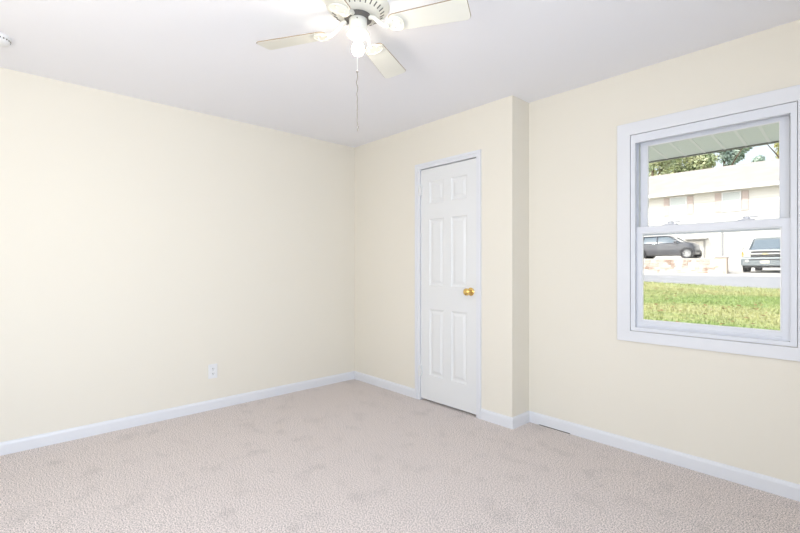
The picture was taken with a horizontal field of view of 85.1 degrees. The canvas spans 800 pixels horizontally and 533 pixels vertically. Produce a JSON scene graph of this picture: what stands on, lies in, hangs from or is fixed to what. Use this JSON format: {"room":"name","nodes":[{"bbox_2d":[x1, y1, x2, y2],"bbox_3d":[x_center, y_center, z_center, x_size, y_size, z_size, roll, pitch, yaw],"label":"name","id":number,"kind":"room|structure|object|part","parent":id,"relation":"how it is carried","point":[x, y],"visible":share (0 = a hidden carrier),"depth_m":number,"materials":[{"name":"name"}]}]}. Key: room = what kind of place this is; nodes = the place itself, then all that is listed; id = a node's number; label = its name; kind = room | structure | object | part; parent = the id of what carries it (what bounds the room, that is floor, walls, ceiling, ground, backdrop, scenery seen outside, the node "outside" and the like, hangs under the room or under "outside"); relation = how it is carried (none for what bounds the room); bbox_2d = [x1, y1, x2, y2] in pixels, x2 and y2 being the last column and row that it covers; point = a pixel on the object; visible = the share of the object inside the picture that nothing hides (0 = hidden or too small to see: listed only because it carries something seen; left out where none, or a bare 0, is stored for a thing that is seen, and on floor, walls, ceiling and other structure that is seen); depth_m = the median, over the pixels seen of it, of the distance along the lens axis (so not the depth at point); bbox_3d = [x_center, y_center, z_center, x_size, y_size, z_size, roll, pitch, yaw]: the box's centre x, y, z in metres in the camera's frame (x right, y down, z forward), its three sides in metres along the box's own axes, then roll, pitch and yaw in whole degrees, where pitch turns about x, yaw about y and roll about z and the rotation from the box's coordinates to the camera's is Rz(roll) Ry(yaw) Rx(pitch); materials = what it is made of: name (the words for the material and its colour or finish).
{"room":"empty bedroom","nodes":[
{"label":"empty bedroom","id":0,"kind":"room"},
{"bbox_2d":[0,67,354,441],"bbox_3d":[-1.861,-0.030,3.423,4.448,2.440,0.120,0,0,-43],"label":"wall","id":1,"kind":"structure","parent":0,"point":[145,246],"depth_m":3.34,"materials":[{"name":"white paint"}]},
{"bbox_2d":[0,371,354,455],"bbox_3d":[-1.899,1.149,3.298,3.863,0.082,0.013,0,0,-43],"label":"baseboard","id":2,"kind":"structure","parent":1,"relation":"attached to","point":[50,438],"depth_m":3.32,"materials":[{"name":"white paint"}]},
{"bbox_2d":[208,363,216,378],"bbox_3d":[-1.552,0.873,3.618,0.072,0.118,0.010,0,0,-43],"label":"wall outlet","id":3,"kind":"object","parent":1,"relation":"attached to","point":[212,368],"visible":1,"depth_m":3.61,"materials":[{"name":"white plastic"}]},
{"bbox_2d":[0,379,799,532],"bbox_3d":[-0.214,1.250,1.629,4.448,0.120,4.950,0,0,-43],"label":"floor","id":4,"kind":"structure","parent":0,"point":[350,456],"depth_m":2.43,"materials":[{"name":"beige carpet"}]},
{"bbox_2d":[0,0,799,147],"bbox_3d":[-0.214,-1.310,1.629,4.448,0.120,4.950,0,0,-43],"label":"ceiling","id":5,"kind":"structure","parent":0,"point":[201,56],"depth_m":2.53,"materials":[{"name":"white paint"}]},
{"bbox_2d":[0,33,11,46],"bbox_3d":[-2.195,-1.230,2.370,0.128,0.040,0.128,0,0,-43],"label":"smoke detector","id":6,"kind":"object","parent":5,"relation":"attached to","point":[5,41],"visible":1,"depth_m":2.37,"materials":[{"name":"white plastic"}]},
{"bbox_2d":[256,0,470,130],"bbox_3d":[-0.206,-0.943,2.098,0.847,0.614,0.832,0,0,-26],"label":"ceiling fan","id":7,"kind":"object","parent":5,"relation":"hanging from","point":[358,14],"visible":1,"depth_m":2.06,"materials":[{"name":"white metal"}]},
{"bbox_3d":[-0.536,-1.140,2.205,0.370,0.031,0.131,0,0,17],"label":"blade","id":8,"kind":"part","parent":7,"relation":"part of","materials":[{"name":"white wood"}]},
{"bbox_3d":[-0.322,-1.140,1.771,0.131,0.031,0.370,0,0,20],"label":"blade","id":9,"kind":"part","parent":7,"relation":"part of","materials":[{"name":"white wood"}]},
{"bbox_3d":[-0.202,-1.022,2.058,0.003,0.205,0.003,0,0,-43],"label":"pull cord","id":10,"kind":"part","parent":7,"relation":"part of","materials":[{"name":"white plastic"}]},
{"bbox_3d":[-0.201,-0.779,2.058,0.012,0.287,0.012,0,0,-43],"label":"pull chain","id":11,"kind":"part","parent":7,"relation":"part of","materials":[{"name":"silver metal"}]},
{"bbox_3d":[-0.202,-1.049,2.100,0.060,0.070,0.060,0,0,-43],"label":"light bulb","id":12,"kind":"part","parent":7,"relation":"part of","materials":[{"name":"white glass"}]},
{"bbox_2d":[354,31,361,41],"bbox_3d":[-0.202,-1.102,2.100,0.042,0.040,0.042,0,0,-43],"label":"socket","id":13,"kind":"object","parent":7,"relation":"attached to","point":[357,34],"depth_m":2.08,"materials":[{"name":"white plastic"}]},
{"bbox_3d":[-0.085,-1.140,2.430,0.131,0.031,0.370,0,0,20],"label":"blade","id":14,"kind":"part","parent":7,"relation":"part of","materials":[{"name":"white wood"}]},
{"bbox_3d":[0.138,-1.140,1.988,0.261,0.031,0.363,0,0,-43],"label":"blade","id":15,"kind":"part","parent":7,"relation":"part of","materials":[{"name":"white wood"}]},
{"bbox_2d":[355,95,519,416],"bbox_3d":[0.208,-0.030,3.934,0.100,2.440,1.925,0,0,-43],"label":"wall","id":16,"kind":"structure","parent":0,"point":[384,167],"depth_m":3.90,"materials":[{"name":"white paint"}]},
{"bbox_2d":[354,371,414,397],"bbox_3d":[-0.169,1.149,4.260,0.013,0.082,0.909,0,0,-43],"label":"baseboard","id":17,"kind":"structure","parent":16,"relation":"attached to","point":[395,387],"depth_m":4.22,"materials":[{"name":"white paint"}]},
{"bbox_2d":[415,149,480,418],"bbox_3d":[0.401,0.141,3.674,0.168,2.097,0.725,0,0,-43],"label":"door","id":18,"kind":"structure","parent":16,"relation":"in","point":[447,190],"depth_m":3.65,"materials":[{"name":"white paint"}]},
{"bbox_3d":[0.539,0.205,3.451,0.072,0.066,0.066,0,0,-43],"label":"knob","id":19,"kind":"part","parent":18,"relation":"part of","materials":[{"name":"gold metal"}]},
{"bbox_2d":[480,408,513,428],"bbox_3d":[0.727,1.149,3.284,0.013,0.082,0.291,0,0,-43],"label":"baseboard","id":20,"kind":"structure","parent":16,"relation":"attached to","point":[486,415],"depth_m":3.27,"materials":[{"name":"white paint"}]},
{"bbox_2d":[520,99,528,413],"bbox_3d":[0.908,-0.030,3.337,0.125,2.440,0.100,0,0,-43],"label":"wall","id":21,"kind":"structure","parent":0,"point":[524,106],"depth_m":3.30,"materials":[{"name":"white paint"}]},
{"bbox_2d":[513,411,529,428],"bbox_3d":[0.909,1.149,3.262,0.225,0.082,0.013,0,0,-43],"label":"baseboard","id":22,"kind":"structure","parent":21,"relation":"attached to","point":[521,419],"depth_m":3.25,"materials":[{"name":"white paint"}]},
{"bbox_2d":[529,20,799,483],"bbox_3d":[2.009,-0.030,2.363,0.180,2.440,3.025,0,0,-43],"label":"wall","id":23,"kind":"structure","parent":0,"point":[736,410],"depth_m":2.84,"materials":[{"name":"white paint"}]},
{"bbox_2d":[529,411,799,501],"bbox_3d":[1.915,1.149,2.323,0.013,0.082,2.732,0,0,-43],"label":"baseboard","id":24,"kind":"structure","parent":23,"relation":"attached to","point":[776,486],"depth_m":2.59,"materials":[{"name":"white paint"}]},
{"bbox_2d":[617,85,799,360],"bbox_3d":[1.796,-0.217,2.547,0.146,1.398,0.958,0,0,-43],"label":"window","id":25,"kind":"structure","parent":23,"relation":"attached to","point":[781,106],"depth_m":2.50,"materials":[{"name":"white paint"}]},
{"bbox_3d":[1.764,0.373,2.514,0.006,0.010,0.662,0,0,-43],"label":"lift rail","id":26,"kind":"part","parent":25,"relation":"part of","materials":[{"name":"white plastic"}]},
{"bbox_3d":[1.775,0.071,2.528,0.030,0.642,0.750,0,0,-43],"label":"sash","id":27,"kind":"part","parent":25,"relation":"part of","materials":[{"name":"white plastic"}]},
{"bbox_3d":[1.805,-0.492,2.554,0.030,0.596,0.721,0,0,-43],"label":"sash","id":28,"kind":"part","parent":25,"relation":"part of","materials":[{"name":"white plastic"}]},
{"label":"outside","id":29,"kind":"structure","parent":0,"visible":0},
{"bbox_3d":[47.394,-0.051,63.863,83.800,0.519,150.000,0,0,-43],"label":"lawn","id":30,"kind":"structure","parent":29,"visible":0},
{"bbox_2d":[649,159,676,175],"bbox_3d":[25.989,-6.887,45.528,5.448,14.467,5.715,0,0,-43],"label":"tree","id":31,"kind":"object","parent":30,"relation":"on","point":[664,165],"visible":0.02,"depth_m":44.78,"materials":[{"name":"green plant"}]},
{"bbox_2d":[664,153,719,173],"bbox_3d":[32.358,-7.200,48.230,6.836,15.022,6.386,0,0,-43],"label":"tree","id":32,"kind":"object","parent":30,"relation":"on","point":[706,161],"visible":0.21,"depth_m":47.09,"materials":[{"name":"green plant"}]},
{"bbox_2d":[644,159,779,268],"bbox_3d":[24.743,-3.490,32.892,10.060,8.160,26.200,0,0,-43],"label":"house","id":33,"kind":"structure","parent":30,"relation":"on","point":[732,192],"depth_m":29.97,"materials":[{"name":"white paint"}]},
{"bbox_2d":[664,198,668,215],"bbox_3d":[19.508,-4.310,31.914,0.055,1.280,0.360,0,0,-43],"label":"shutter","id":34,"kind":"object","parent":33,"relation":"hanging from","point":[666,200],"depth_m":31.90,"materials":[{"name":"brown"}]},
{"bbox_3d":[20.024,-4.310,31.377,0.019,1.200,0.950,0,0,-43],"label":"pane","id":35,"kind":"part","parent":33,"relation":"part of","materials":[{"name":"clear glass"}]},
{"bbox_2d":[687,196,692,213],"bbox_3d":[20.516,-4.310,30.817,0.055,1.280,0.360,0,0,-43],"label":"shutter","id":36,"kind":"object","parent":33,"relation":"hanging from","point":[689,198],"depth_m":30.81,"materials":[{"name":"brown"}]},
{"bbox_2d":[683,238,708,239],"bbox_3d":[20.623,-1.900,30.400,0.500,0.080,1.400,0,0,-43],"label":"hood","id":37,"kind":"object","parent":33,"relation":"attached to","point":[683,238],"depth_m":30.38,"materials":[{"name":"grey"}]},
{"bbox_3d":[20.748,-1.110,30.582,0.070,1.400,1.100,0,0,-43],"label":"entry frame","id":38,"kind":"part","parent":33,"relation":"part of","materials":[{"name":"grey"}]},
{"bbox_3d":[20.748,-1.080,30.582,0.030,1.300,0.900,0,0,-43],"label":"entry door","id":39,"kind":"part","parent":33,"relation":"part of","materials":[{"name":"white"}]},
{"bbox_3d":[21.244,-5.150,29.680,0.560,0.240,26.200,0,0,-43],"label":"eave trim","id":40,"kind":"part","parent":33,"relation":"part of","materials":[{"name":"white"}]},
{"bbox_2d":[715,193,720,211],"bbox_3d":[21.604,-4.310,29.631,0.055,1.280,0.360,0,0,-43],"label":"shutter","id":41,"kind":"object","parent":33,"relation":"hanging from","point":[717,195],"depth_m":29.61,"materials":[{"name":"brown"}]},
{"bbox_3d":[23.449,-1.030,27.632,0.080,2.840,5.080,0,0,-43],"label":"garage frame","id":42,"kind":"part","parent":33,"relation":"part of","materials":[{"name":"grey"}]},
{"bbox_3d":[22.114,-4.310,29.101,0.019,1.200,0.930,0,0,-43],"label":"pane","id":43,"kind":"part","parent":33,"relation":"part of","materials":[{"name":"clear glass"}]},
{"bbox_2d":[742,190,748,209],"bbox_3d":[22.598,-4.310,28.547,0.055,1.280,0.360,0,0,-43],"label":"shutter","id":44,"kind":"object","parent":33,"relation":"hanging from","point":[745,193],"depth_m":28.53,"materials":[{"name":"brown"}]},
{"bbox_2d":[717,147,752,165],"bbox_3d":[31.067,-6.300,41.191,5.127,13.288,4.310,0,0,-43],"label":"tree","id":45,"kind":"object","parent":30,"relation":"on","point":[731,157],"visible":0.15,"depth_m":40.61,"materials":[{"name":"green plant"}]},
{"bbox_2d":[752,155,764,161],"bbox_3d":[38.642,-5.796,46.688,3.213,12.186,2.678,0,0,-26],"label":"tree","id":46,"kind":"object","parent":30,"relation":"on","point":[760,157],"visible":0.09,"depth_m":46.20,"materials":[{"name":"green plant"}]},
{"bbox_2d":[768,143,778,158],"bbox_3d":[35.710,-6.614,39.810,5.589,13.892,4.887,0,0,24],"label":"tree","id":47,"kind":"object","parent":30,"relation":"on","point":[776,145],"visible":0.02,"depth_m":40.30,"materials":[{"name":"green plant"}]},
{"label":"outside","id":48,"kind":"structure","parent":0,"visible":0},
{"bbox_2d":[644,281,779,329],"bbox_3d":[4.785,1.067,11.179,15.832,1.127,70.000,0,0,-43],"label":"lawn","id":49,"kind":"structure","parent":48,"point":[710,286],"depth_m":11.14,"materials":[{"name":"green plant"}]},
{"bbox_2d":[649,283,771,329],"bbox_3d":[7.203,0.911,12.153,10.006,0.704,7.076,0,0,-43],"label":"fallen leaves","id":50,"kind":"object","parent":49,"relation":"on","point":[673,283],"visible":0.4,"depth_m":10.88,"materials":[{"name":"brown plant"}]},
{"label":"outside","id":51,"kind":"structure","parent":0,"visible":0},
{"bbox_2d":[649,123,778,162],"bbox_3d":[2.344,-1.169,3.509,1.862,0.178,11.100,0,0,-43],"label":"ceiling","id":52,"kind":"structure","parent":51,"point":[765,134],"depth_m":3.94,"materials":[{"name":"white paint"}]},
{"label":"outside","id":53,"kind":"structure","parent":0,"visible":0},
{"bbox_2d":[644,269,779,276],"bbox_3d":[17.288,0.335,26.048,11.700,0.251,105.000,0,0,-43],"label":"driveway","id":54,"kind":"structure","parent":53,"point":[732,272],"depth_m":22.18,"materials":[{"name":"concrete"}]},
{"bbox_2d":[644,256,729,273],"bbox_3d":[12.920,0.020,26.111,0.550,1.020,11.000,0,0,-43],"label":"wall","id":55,"kind":"structure","parent":54,"relation":"on","point":[717,264],"depth_m":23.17,"materials":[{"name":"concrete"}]},
{"bbox_3d":[16.436,0.040,22.280,0.450,0.940,0.500,0,0,-43],"label":"post","id":56,"kind":"part","parent":55,"relation":"part of","materials":[{"name":"stone"}]},
{"bbox_2d":[740,237,779,271],"bbox_3d":[20.234,-0.605,23.622,5.440,1.910,2.500,0,0,-43],"label":"pickup truck","id":57,"kind":"object","parent":54,"relation":"on","point":[764,252],"visible":0.58,"depth_m":22.26,"materials":[{"name":"grey paint"}]},
{"bbox_3d":[20.039,-1.150,23.443,2.130,0.680,1.740,0,0,-43],"label":"cab glass","id":58,"kind":"part","parent":57,"relation":"part of","materials":[{"name":"blue glass"}]},
{"bbox_2d":[751,250,779,257],"bbox_3d":[18.346,-0.610,21.889,0.165,0.360,1.160,0,0,-43],"label":"grille","id":59,"kind":"object","parent":57,"relation":"attached to","point":[754,253],"depth_m":21.84,"materials":[{"name":"silver metal"}]},
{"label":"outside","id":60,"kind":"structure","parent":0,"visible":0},
{"bbox_3d":[15.965,0.090,29.449,8.750,1.000,11.200,0,0,-43],"label":"terrace","id":61,"kind":"object","parent":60,"visible":0},
{"bbox_2d":[644,236,701,258],"bbox_3d":[16.051,-1.095,26.434,2.040,1.470,3.480,0,0,-43],"label":"parked car","id":62,"kind":"object","parent":61,"relation":"on","point":[654,246],"visible":0.68,"depth_m":25.68,"materials":[{"name":"grey paint"}]},
{"bbox_3d":[15.865,-1.520,26.636,1.560,0.540,2.690,0,0,-43],"label":"cabin glass","id":63,"kind":"part","parent":62,"relation":"part of","materials":[{"name":"blue"}]},
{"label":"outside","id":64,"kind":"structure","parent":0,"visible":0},
{"bbox_2d":[644,275,779,288],"bbox_3d":[10.952,0.668,20.233,5.500,0.417,105.000,0,0,-43],"label":"street","id":65,"kind":"structure","parent":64,"point":[741,281],"depth_m":17.65,"materials":[{"name":"grey asphalt"}]}
]}

